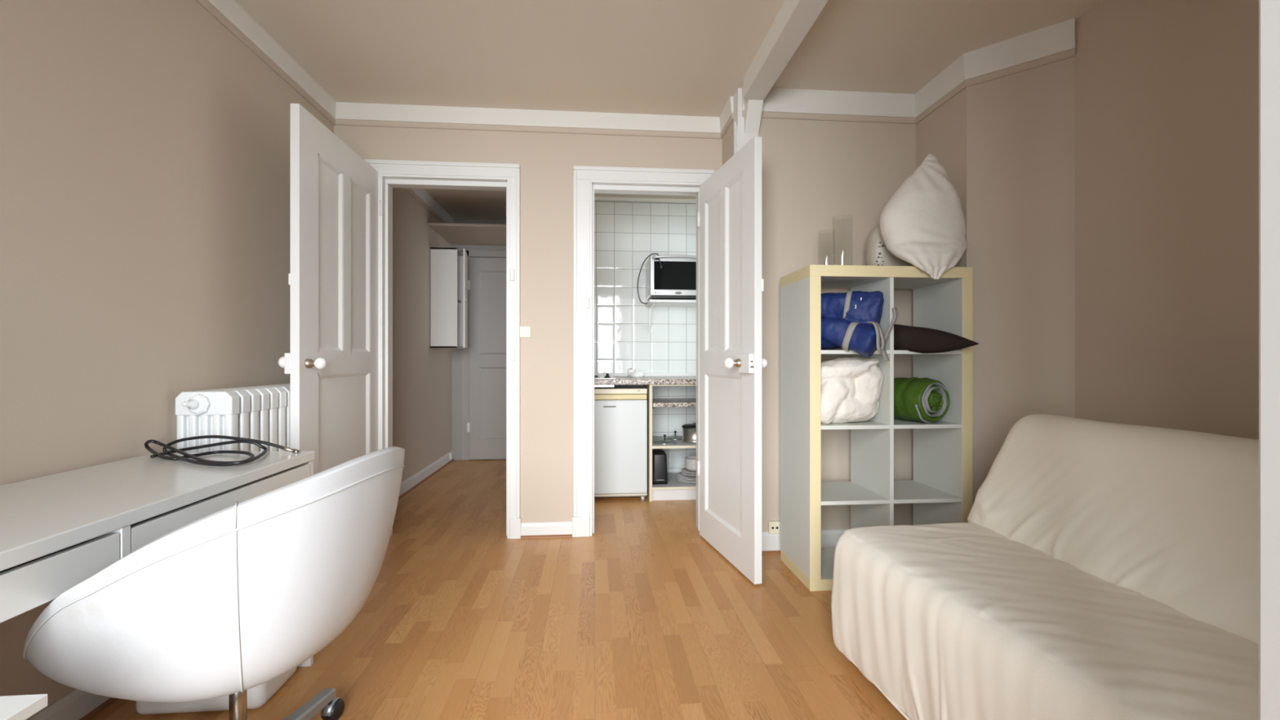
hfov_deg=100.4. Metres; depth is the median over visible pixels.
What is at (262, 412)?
radiator
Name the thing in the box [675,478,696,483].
dinner plate
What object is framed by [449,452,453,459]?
wall socket
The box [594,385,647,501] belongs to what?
fridge
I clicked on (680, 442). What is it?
shelf
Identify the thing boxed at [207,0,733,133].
trim
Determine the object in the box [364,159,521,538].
trim
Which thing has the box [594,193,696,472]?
wall
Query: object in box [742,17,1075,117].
trim
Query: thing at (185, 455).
cable
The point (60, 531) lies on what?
desk
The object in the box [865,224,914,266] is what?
vase
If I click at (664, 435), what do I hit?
lid
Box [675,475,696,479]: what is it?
dinner plate
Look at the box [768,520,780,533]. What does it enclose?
wall socket
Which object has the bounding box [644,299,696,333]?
wall shelf
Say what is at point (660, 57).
ceiling
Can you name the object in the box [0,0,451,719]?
wall
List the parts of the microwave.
power cord, door, handle, glass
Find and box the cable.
[144,435,300,466]
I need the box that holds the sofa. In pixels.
[831,413,1258,719]
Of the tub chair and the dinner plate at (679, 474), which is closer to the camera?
the tub chair
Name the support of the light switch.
attached to the wall at (546, 161)
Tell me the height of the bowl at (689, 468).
0.045 m
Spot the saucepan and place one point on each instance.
(689, 430)
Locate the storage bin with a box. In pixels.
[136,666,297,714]
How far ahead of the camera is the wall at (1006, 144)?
2.48 m
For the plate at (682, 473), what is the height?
0.016 m
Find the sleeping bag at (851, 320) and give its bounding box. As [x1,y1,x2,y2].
[821,290,897,360]
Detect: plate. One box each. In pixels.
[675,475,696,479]
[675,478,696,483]
[676,471,696,479]
[676,477,696,481]
[681,467,696,473]
[681,471,696,475]
[681,472,696,476]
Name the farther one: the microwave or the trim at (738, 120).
the microwave
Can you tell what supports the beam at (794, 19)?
attached to the wall
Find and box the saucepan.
[681,422,696,443]
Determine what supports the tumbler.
on the countertop
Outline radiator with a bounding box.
[175,383,290,452]
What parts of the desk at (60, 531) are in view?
drawer, drawer, panel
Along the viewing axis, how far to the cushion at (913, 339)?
2.43 m
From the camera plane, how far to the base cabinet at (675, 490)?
4.03 m
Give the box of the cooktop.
[594,373,616,386]
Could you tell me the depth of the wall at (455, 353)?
5.66 m
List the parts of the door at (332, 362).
knob, knob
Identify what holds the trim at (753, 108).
attached to the wall at (826, 185)
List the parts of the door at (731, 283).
knob, knob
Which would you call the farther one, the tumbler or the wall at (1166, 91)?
the tumbler
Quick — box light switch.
[520,326,530,337]
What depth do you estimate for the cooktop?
3.98 m
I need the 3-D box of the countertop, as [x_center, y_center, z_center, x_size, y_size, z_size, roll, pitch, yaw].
[0.231,0.146,4.255,1.620,0.073,0.560,0,0,-5]
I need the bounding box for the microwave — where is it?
[637,253,696,303]
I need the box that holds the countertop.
[594,373,696,384]
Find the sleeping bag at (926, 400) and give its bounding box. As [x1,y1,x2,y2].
[893,377,950,422]
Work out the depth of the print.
2.72 m
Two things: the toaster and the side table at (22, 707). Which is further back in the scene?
the toaster
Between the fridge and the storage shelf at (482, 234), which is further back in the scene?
the storage shelf at (482, 234)
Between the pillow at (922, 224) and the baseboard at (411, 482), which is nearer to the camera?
the pillow at (922, 224)
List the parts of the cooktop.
trim, plate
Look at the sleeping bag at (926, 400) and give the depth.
2.53 m
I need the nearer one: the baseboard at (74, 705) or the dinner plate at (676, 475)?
the baseboard at (74, 705)
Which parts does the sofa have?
seat, backrest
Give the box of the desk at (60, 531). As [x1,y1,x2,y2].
[0,450,314,666]
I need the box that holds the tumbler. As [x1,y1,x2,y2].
[626,368,634,377]
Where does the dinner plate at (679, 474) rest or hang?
on the dinner plate at (676, 475)
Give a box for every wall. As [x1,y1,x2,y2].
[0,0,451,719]
[333,124,722,522]
[451,219,506,459]
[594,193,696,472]
[722,118,915,531]
[915,56,1075,506]
[1075,0,1258,439]
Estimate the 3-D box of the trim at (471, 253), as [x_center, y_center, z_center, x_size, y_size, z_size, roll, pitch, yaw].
[-1.414,-0.052,5.686,0.955,2.225,0.030,0,0,-5]
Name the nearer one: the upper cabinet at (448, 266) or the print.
the print
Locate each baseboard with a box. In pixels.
[26,688,118,719]
[398,450,454,499]
[520,520,572,538]
[761,528,848,554]
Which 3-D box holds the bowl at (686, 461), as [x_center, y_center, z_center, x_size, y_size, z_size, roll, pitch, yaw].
[0.431,0.813,4.212,0.154,0.045,0.154,0,0,-5]
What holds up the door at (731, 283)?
in the wall at (546, 161)
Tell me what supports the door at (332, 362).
in the wall at (546, 161)
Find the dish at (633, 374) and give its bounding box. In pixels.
[630,369,644,377]
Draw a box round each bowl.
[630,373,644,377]
[684,456,696,462]
[684,460,696,464]
[684,462,696,466]
[684,464,696,471]
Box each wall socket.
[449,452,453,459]
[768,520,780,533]
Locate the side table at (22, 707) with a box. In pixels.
[0,693,47,719]
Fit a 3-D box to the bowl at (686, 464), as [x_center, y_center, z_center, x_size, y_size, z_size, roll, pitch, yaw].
[0.431,0.830,4.212,0.154,0.045,0.154,0,0,-5]
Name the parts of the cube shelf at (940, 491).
panel, panel, shelf, shelf, shelf, panel, shelf, shelf, shelf, panel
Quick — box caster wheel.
[321,697,343,716]
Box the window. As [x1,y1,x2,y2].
[1258,0,1279,719]
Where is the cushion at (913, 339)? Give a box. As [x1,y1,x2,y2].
[893,324,978,353]
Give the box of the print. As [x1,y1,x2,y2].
[875,242,885,266]
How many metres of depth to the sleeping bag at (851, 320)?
2.44 m
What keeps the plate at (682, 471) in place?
on the plate at (682, 473)
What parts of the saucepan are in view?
lid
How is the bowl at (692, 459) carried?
on the bowl at (686, 461)
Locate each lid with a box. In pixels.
[652,434,677,444]
[665,431,682,439]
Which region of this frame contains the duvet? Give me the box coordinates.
[821,356,884,424]
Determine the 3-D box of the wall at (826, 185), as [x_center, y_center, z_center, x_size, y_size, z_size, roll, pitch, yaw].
[1.090,-0.215,3.204,1.145,2.550,0.460,0,0,-5]
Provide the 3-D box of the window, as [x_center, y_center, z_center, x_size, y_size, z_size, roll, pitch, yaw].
[0.552,-0.195,0.124,0.045,2.450,0.735,0,0,6]
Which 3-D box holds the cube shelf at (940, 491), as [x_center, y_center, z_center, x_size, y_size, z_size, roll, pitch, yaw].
[1.156,0.311,2.671,0.790,1.497,0.390,0,0,-5]
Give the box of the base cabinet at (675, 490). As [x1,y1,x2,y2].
[643,384,696,501]
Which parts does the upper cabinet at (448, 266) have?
door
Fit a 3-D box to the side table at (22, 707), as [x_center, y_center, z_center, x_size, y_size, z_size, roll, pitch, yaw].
[-1.040,0.770,0.501,0.420,0.580,0.500,0,0,-5]
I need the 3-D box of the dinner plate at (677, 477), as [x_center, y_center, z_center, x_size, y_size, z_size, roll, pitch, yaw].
[0.424,0.935,4.211,0.270,0.017,0.270,0,0,-5]
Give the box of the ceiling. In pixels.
[234,0,1103,220]
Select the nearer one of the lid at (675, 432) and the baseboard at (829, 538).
the baseboard at (829, 538)
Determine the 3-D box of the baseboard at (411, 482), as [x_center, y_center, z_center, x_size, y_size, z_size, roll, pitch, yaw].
[-1.877,1.010,4.422,0.028,0.100,2.470,0,0,-5]
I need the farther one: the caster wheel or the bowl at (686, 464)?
the bowl at (686, 464)
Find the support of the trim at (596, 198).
attached to the wall at (626, 233)
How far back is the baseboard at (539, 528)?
3.19 m
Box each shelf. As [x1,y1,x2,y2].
[427,222,506,245]
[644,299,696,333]
[652,435,696,445]
[652,472,696,487]
[780,264,972,591]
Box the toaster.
[652,448,667,484]
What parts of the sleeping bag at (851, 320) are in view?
handle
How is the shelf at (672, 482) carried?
attached to the base cabinet at (675, 490)
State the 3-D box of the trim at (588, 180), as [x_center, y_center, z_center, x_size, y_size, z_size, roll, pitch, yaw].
[0.024,-0.052,3.292,0.874,2.225,0.145,0,0,-5]
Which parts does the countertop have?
splash strip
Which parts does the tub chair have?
leg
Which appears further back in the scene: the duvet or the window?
the duvet
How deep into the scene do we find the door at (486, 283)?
5.65 m
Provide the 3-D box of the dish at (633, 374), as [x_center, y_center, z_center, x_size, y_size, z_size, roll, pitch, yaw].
[-0.025,0.111,4.374,0.114,0.062,0.114,0,0,-5]
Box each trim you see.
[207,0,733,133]
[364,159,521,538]
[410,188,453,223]
[461,249,506,460]
[572,165,715,537]
[594,196,696,204]
[733,88,743,155]
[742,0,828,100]
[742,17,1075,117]
[743,99,763,145]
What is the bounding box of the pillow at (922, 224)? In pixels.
[879,153,967,279]
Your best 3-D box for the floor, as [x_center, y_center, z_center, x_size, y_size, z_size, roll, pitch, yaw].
[0.110,1.085,2.779,3.910,0.050,6.280,0,0,-5]
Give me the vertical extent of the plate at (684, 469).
0.016 m
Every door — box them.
[278,103,381,475]
[466,257,506,459]
[697,136,767,584]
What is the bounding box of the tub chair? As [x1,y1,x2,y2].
[22,446,404,719]
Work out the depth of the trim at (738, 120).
2.92 m
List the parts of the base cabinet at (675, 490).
panel, rail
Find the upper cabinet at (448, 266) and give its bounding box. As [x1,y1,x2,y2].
[429,247,467,348]
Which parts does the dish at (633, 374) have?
lid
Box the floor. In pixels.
[89,459,906,719]
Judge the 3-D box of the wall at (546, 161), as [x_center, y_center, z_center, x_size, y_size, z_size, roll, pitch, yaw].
[-0.639,-0.215,3.243,2.295,2.550,0.090,0,0,-5]
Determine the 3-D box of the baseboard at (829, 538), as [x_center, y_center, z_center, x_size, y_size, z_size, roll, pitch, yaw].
[1.750,1.002,1.614,0.933,0.115,3.394,0,0,-27]
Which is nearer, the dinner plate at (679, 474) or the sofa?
the sofa
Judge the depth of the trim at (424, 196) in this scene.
4.95 m
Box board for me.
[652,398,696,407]

